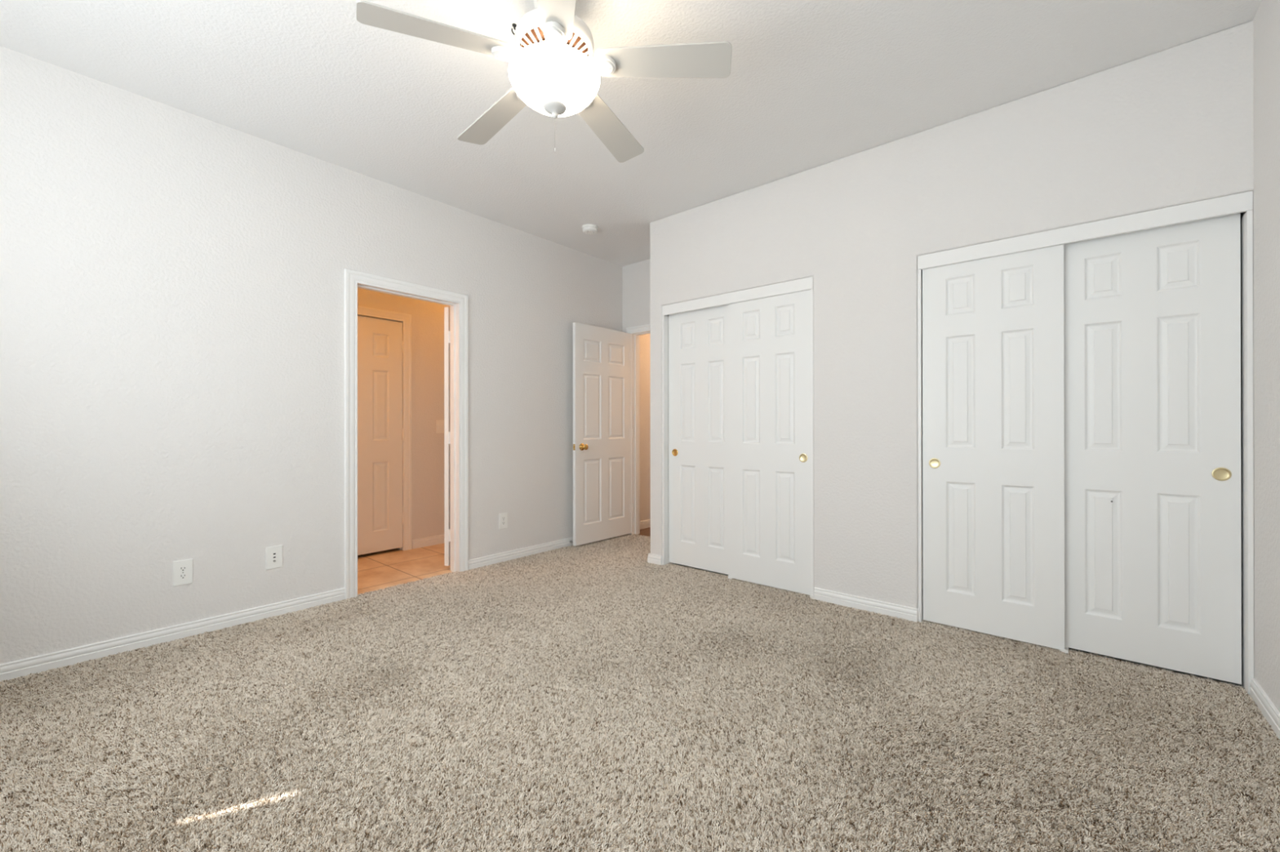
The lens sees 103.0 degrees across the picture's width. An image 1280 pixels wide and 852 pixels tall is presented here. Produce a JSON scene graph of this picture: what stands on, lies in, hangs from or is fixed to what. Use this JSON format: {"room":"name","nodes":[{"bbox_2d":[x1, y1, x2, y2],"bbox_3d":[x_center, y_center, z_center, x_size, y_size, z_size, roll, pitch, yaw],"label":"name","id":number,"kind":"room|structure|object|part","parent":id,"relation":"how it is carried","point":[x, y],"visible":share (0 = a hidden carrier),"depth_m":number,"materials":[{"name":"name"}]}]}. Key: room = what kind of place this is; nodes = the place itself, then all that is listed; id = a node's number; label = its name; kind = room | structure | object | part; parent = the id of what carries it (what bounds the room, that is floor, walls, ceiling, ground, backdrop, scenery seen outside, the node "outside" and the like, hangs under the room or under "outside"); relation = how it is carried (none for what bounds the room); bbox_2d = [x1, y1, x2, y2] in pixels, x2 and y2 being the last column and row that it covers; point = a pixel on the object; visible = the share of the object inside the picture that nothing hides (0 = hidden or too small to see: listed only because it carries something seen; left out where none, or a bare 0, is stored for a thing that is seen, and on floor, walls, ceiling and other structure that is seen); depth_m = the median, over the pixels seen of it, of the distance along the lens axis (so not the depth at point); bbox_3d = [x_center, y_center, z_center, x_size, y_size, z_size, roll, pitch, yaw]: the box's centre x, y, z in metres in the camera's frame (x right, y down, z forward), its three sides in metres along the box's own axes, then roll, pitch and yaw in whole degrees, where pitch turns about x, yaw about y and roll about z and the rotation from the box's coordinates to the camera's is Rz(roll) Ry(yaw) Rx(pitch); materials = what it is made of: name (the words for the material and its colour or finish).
{"room":"empty bedroom","nodes":[
{"label":"empty bedroom","id":0,"kind":"room"},
{"bbox_2d":[0,45,650,664],"bbox_3d":[-1.305,-0.256,4.015,0.140,2.766,7.120,0,0,40],"label":"wall","id":1,"kind":"structure","parent":0,"point":[172,279],"depth_m":2.71,"materials":[{"name":"paint"}]},
{"bbox_2d":[173,559,192,586],"bbox_3d":[-2.372,0.760,2.642,0.009,0.128,0.078,0,0,40],"label":"wall outlet","id":2,"kind":"object","parent":1,"relation":"attached to","point":[183,569],"visible":1,"depth_m":2.64,"materials":[{"name":"white plastic"}]},
{"bbox_2d":[178,573,187,579],"bbox_3d":[-2.370,0.779,2.640,0.002,0.025,0.034,0,0,40],"label":"receptacle","id":3,"kind":"object","parent":2,"relation":"attached to","point":[181,576],"depth_m":2.64,"materials":[{"name":"grey plastic"}]},
{"bbox_2d":[178,565,187,571],"bbox_3d":[-2.370,0.741,2.640,0.002,0.025,0.034,0,0,40],"label":"receptacle","id":4,"kind":"object","parent":2,"relation":"attached to","point":[181,568],"depth_m":2.64,"materials":[{"name":"grey plastic"}]},
{"bbox_2d":[266,545,282,569],"bbox_3d":[-2.112,0.759,2.941,0.018,0.128,0.080,0,0,40],"label":"cable plate","id":5,"kind":"object","parent":1,"relation":"attached to","point":[273,553],"visible":1,"depth_m":2.94,"materials":[{"name":"white plastic"}]},
{"bbox_2d":[0,537,573,681],"bbox_3d":[-1.821,1.071,3.284,0.014,0.090,5.098,0,0,40],"label":"baseboard","id":6,"kind":"structure","parent":1,"relation":"attached to","point":[10,670],"depth_m":2.65,"materials":[{"name":"paint"}]},
{"bbox_2d":[344,268,468,599],"bbox_3d":[-1.637,0.059,3.593,0.140,2.114,0.862,0,0,40],"label":"door frame","id":7,"kind":"structure","parent":1,"relation":"attached to","point":[458,303],"depth_m":3.61,"materials":[{"name":"paint"}]},
{"bbox_2d":[444,306,451,565],"bbox_3d":[-1.427,0.080,4.250,0.168,1.990,0.715,0,0,10],"label":"door","id":8,"kind":"structure","parent":1,"relation":"in","point":[447,435],"depth_m":3.91,"materials":[{"name":"paint"}]},
{"bbox_2d":[498,512,507,528],"bbox_3d":[-1.109,0.768,4.131,0.009,0.126,0.078,0,0,40],"label":"wall outlet","id":9,"kind":"object","parent":1,"relation":"attached to","point":[503,517],"visible":1,"depth_m":4.13,"materials":[{"name":"white plastic"}]},
{"bbox_2d":[640,519,650,529],"bbox_3d":[0.466,1.072,6.011,0.014,0.090,1.782,0,0,40],"label":"baseboard","id":10,"kind":"structure","parent":1,"relation":"attached to","point":[643,524],"depth_m":5.52,"materials":[{"name":"paint"}]},
{"bbox_2d":[357,288,449,548],"bbox_3d":[-2.594,-0.255,4.072,0.120,2.766,3.100,0,0,40],"label":"wall","id":11,"kind":"structure","parent":0,"point":[427,317],"depth_m":4.70,"materials":[{"name":"paint"}]},
{"bbox_2d":[357,315,403,555],"bbox_3d":[-2.373,0.079,4.268,0.046,2.006,0.763,0,0,40],"label":"door","id":12,"kind":"structure","parent":11,"relation":"in","point":[380,341],"depth_m":4.39,"materials":[{"name":"paint"}]},
{"bbox_2d":[357,305,411,551],"bbox_3d":[-2.399,0.057,4.286,0.138,2.123,0.903,0,0,40],"label":"door frame","id":13,"kind":"structure","parent":11,"relation":"attached to","point":[405,318],"depth_m":4.55,"materials":[{"name":"paint"}]},
{"bbox_2d":[412,534,444,549],"bbox_3d":[-1.837,1.073,4.858,0.014,0.090,0.680,0,0,40],"label":"baseboard","id":14,"kind":"structure","parent":11,"relation":"attached to","point":[436,540],"depth_m":4.71,"materials":[{"name":"paint"}]},
{"bbox_2d":[435,420,444,433],"bbox_3d":[-1.874,0.005,4.822,0.010,0.124,0.116,0,0,40],"label":"light switch","id":15,"kind":"object","parent":11,"relation":"attached to","point":[439,424],"visible":0.68,"depth_m":4.80,"materials":[{"name":"white plastic"}]},
{"bbox_2d":[0,0,1262,266],"bbox_3d":[-0.195,-1.692,3.152,5.735,0.100,7.240,0,0,40],"label":"ceiling","id":16,"kind":"structure","parent":0,"point":[810,84],"depth_m":2.40,"materials":[{"name":"paint"}]},
{"bbox_2d":[355,0,732,162],"bbox_3d":[-0.345,-1.340,1.961,1.244,0.607,1.280,0,0,40],"label":"ceiling fan","id":17,"kind":"object","parent":16,"relation":"hanging from","point":[553,71],"visible":1,"depth_m":1.85,"materials":[{"name":"white metal"}]},
{"bbox_3d":[-0.682,-1.340,1.736,0.502,0.006,0.143,-5,14,-28],"label":"blade","id":18,"kind":"part","parent":17,"relation":"part of","materials":[{"name":"white wood"}]},
{"bbox_3d":[-0.618,-1.346,2.212,0.502,0.006,0.143,-5,8,44],"label":"blade","id":19,"kind":"part","parent":17,"relation":"part of","materials":[{"name":"white wood"}]},
{"bbox_3d":[-0.323,-1.435,1.929,0.250,0.075,0.250,0,0,40],"label":"motor","id":20,"kind":"part","parent":17,"relation":"part of","materials":[{"name":"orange metal"}]},
{"bbox_3d":[-0.323,-1.267,1.929,0.342,0.117,0.342,0,0,40],"label":"lamp shade","id":21,"kind":"part","parent":17,"relation":"part of","materials":[{"name":"white glass"}]},
{"bbox_3d":[-0.250,-1.337,1.528,0.143,0.006,0.502,12,3,-11],"label":"blade","id":22,"kind":"part","parent":17,"relation":"part of","materials":[{"name":"white"}]},
{"bbox_3d":[-0.145,-1.347,2.297,0.143,0.006,0.502,-13,-9,25],"label":"blade","id":23,"kind":"part","parent":17,"relation":"part of","materials":[{"name":"white wood"}]},
{"bbox_3d":[0.082,-1.341,1.874,0.502,0.006,0.143,4,-11,8],"label":"blade","id":24,"kind":"part","parent":17,"relation":"part of","materials":[{"name":"white wood"}]},
{"bbox_2d":[582,224,598,234],"bbox_3d":[-0.412,-1.618,4.202,0.132,0.044,0.132,0,0,40],"label":"smoke detector","id":25,"kind":"object","parent":16,"relation":"attached to","point":[587,228],"visible":1,"depth_m":4.17,"materials":[{"name":"white plastic"}]},
{"bbox_3d":[-0.412,-1.635,4.202,0.132,0.011,0.132,0,0,40],"label":"mounting plate","id":26,"kind":"part","parent":25,"relation":"part of","materials":[{"name":"white plastic"}]},
{"bbox_2d":[622,259,649,333],"bbox_3d":[0.258,-0.257,4.941,1.045,2.766,0.120,0,0,40],"label":"wall","id":27,"kind":"structure","parent":0,"point":[635,277],"depth_m":5.11,"materials":[{"name":"paint"}]},
{"bbox_2d":[573,322,632,546],"bbox_3d":[-0.346,0.074,4.875,0.168,2.014,0.770,0,0,41],"label":"door","id":28,"kind":"structure","parent":27,"relation":"in","point":[602,432],"depth_m":4.82,"materials":[{"name":"paint"}]},
{"bbox_3d":[-0.505,0.190,4.616,0.066,0.064,0.064,0,0,41],"label":"knob","id":29,"kind":"part","parent":28,"relation":"part of","materials":[{"name":"gold metal"}]},
{"bbox_2d":[626,324,649,534],"bbox_3d":[0.244,0.058,4.942,0.891,2.116,0.140,0,0,40],"label":"door frame","id":30,"kind":"structure","parent":27,"relation":"attached to","point":[635,331],"depth_m":5.18,"materials":[{"name":"paint"}]},
{"bbox_2d":[357,527,1241,686],"bbox_3d":[-0.192,1.145,3.148,5.735,0.078,7.240,0,0,40],"label":"floor","id":31,"kind":"structure","parent":0,"point":[377,571],"depth_m":3.98,"materials":[{"name":"tile"}]},
{"bbox_2d":[0,533,1279,851],"bbox_3d":[-0.258,1.121,2.003,4.115,0.033,5.168,0,0,40],"label":"carpet","id":32,"kind":"object","parent":31,"relation":"on","point":[597,696],"visible":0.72,"depth_m":1.82,"materials":[{"name":"beige carpet"}]},
{"bbox_2d":[1059,644,1069,653],"bbox_3d":[2.072,1.087,2.486,0.040,0.036,0.102,0,0,40],"label":"guide","id":33,"kind":"object","parent":32,"relation":"on","point":[1065,651],"visible":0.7,"depth_m":2.46,"materials":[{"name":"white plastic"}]},
{"bbox_2d":[649,20,1253,608],"bbox_3d":[1.341,-0.261,3.104,3.215,2.766,0.115,0,0,40],"label":"wall","id":34,"kind":"structure","parent":0,"point":[1172,126],"depth_m":2.92,"materials":[{"name":"paint"}]},
{"bbox_2d":[668,304,728,574],"bbox_3d":[0.474,0.084,3.866,0.620,1.996,0.037,0,0,40],"label":"door","id":35,"kind":"structure","parent":34,"relation":"in","point":[698,340],"depth_m":3.87,"materials":[{"name":"paint"}]},
{"bbox_3d":[0.275,0.209,4.014,0.057,0.057,0.006,0,0,40],"label":"finger pull","id":36,"kind":"part","parent":35,"relation":"part of","materials":[{"name":"gold metal"}]},
{"bbox_2d":[662,276,813,595],"bbox_3d":[0.673,0.082,3.672,1.214,2.064,0.110,0,0,40],"label":"closet frame","id":37,"kind":"object","parent":34,"relation":"attached to","point":[803,284],"visible":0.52,"depth_m":3.70,"materials":[{"name":"paint"}]},
{"bbox_2d":[728,289,811,595],"bbox_3d":[0.876,0.086,3.472,0.612,2.002,0.037,0,0,40],"label":"door","id":38,"kind":"structure","parent":34,"relation":"in","point":[769,338],"depth_m":3.45,"materials":[{"name":"paint"}]},
{"bbox_3d":[1.058,0.207,3.298,0.057,0.057,0.006,0,0,40],"label":"finger pull","id":39,"kind":"part","parent":38,"relation":"part of","materials":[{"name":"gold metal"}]},
{"bbox_2d":[647,552,920,622],"bbox_3d":[1.038,1.069,3.734,1.961,0.090,0.712,0,0,40],"label":"baseboard","id":40,"kind":"structure","parent":34,"relation":"attached to","point":[892,610],"depth_m":3.03,"materials":[{"name":"paint"}]},
{"bbox_2d":[922,244,1064,649],"bbox_3d":[1.826,0.084,2.667,0.610,2.002,0.037,0,0,40],"label":"door","id":41,"kind":"structure","parent":34,"relation":"in","point":[993,349],"depth_m":2.63,"materials":[{"name":"paint"}]},
{"bbox_3d":[1.628,0.206,2.814,0.057,0.057,0.006,0,0,40],"label":"finger pull","id":42,"kind":"part","parent":41,"relation":"part of","materials":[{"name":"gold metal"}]},
{"bbox_2d":[917,191,1253,694],"bbox_3d":[2.057,0.079,2.499,1.220,2.064,0.110,0,0,40],"label":"closet frame","id":43,"kind":"object","parent":34,"relation":"attached to","point":[1243,202],"visible":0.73,"depth_m":2.15,"materials":[{"name":"paint"}]},
{"bbox_2d":[1063,213,1241,684],"bbox_3d":[2.285,0.081,2.330,0.605,1.996,0.037,0,0,40],"label":"door","id":44,"kind":"structure","parent":34,"relation":"in","point":[1152,317],"depth_m":2.28,"materials":[{"name":"paint"}]},
{"bbox_3d":[2.465,0.204,2.157,0.057,0.057,0.006,0,0,40],"label":"finger pull","id":45,"kind":"part","parent":44,"relation":"part of","materials":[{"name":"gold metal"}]},
{"bbox_2d":[1240,0,1279,712],"bbox_3d":[1.359,-0.264,0.640,0.120,2.766,5.420,0,0,40],"label":"wall","id":46,"kind":"structure","parent":0,"point":[1266,21],"depth_m":1.92,"materials":[{"name":"paint"}]},
{"bbox_2d":[1249,678,1279,739],"bbox_3d":[1.057,1.064,0.383,0.014,0.090,4.398,0,0,40],"label":"baseboard","id":47,"kind":"structure","parent":46,"relation":"attached to","point":[1268,710],"depth_m":1.90,"materials":[{"name":"paint"}]}
]}

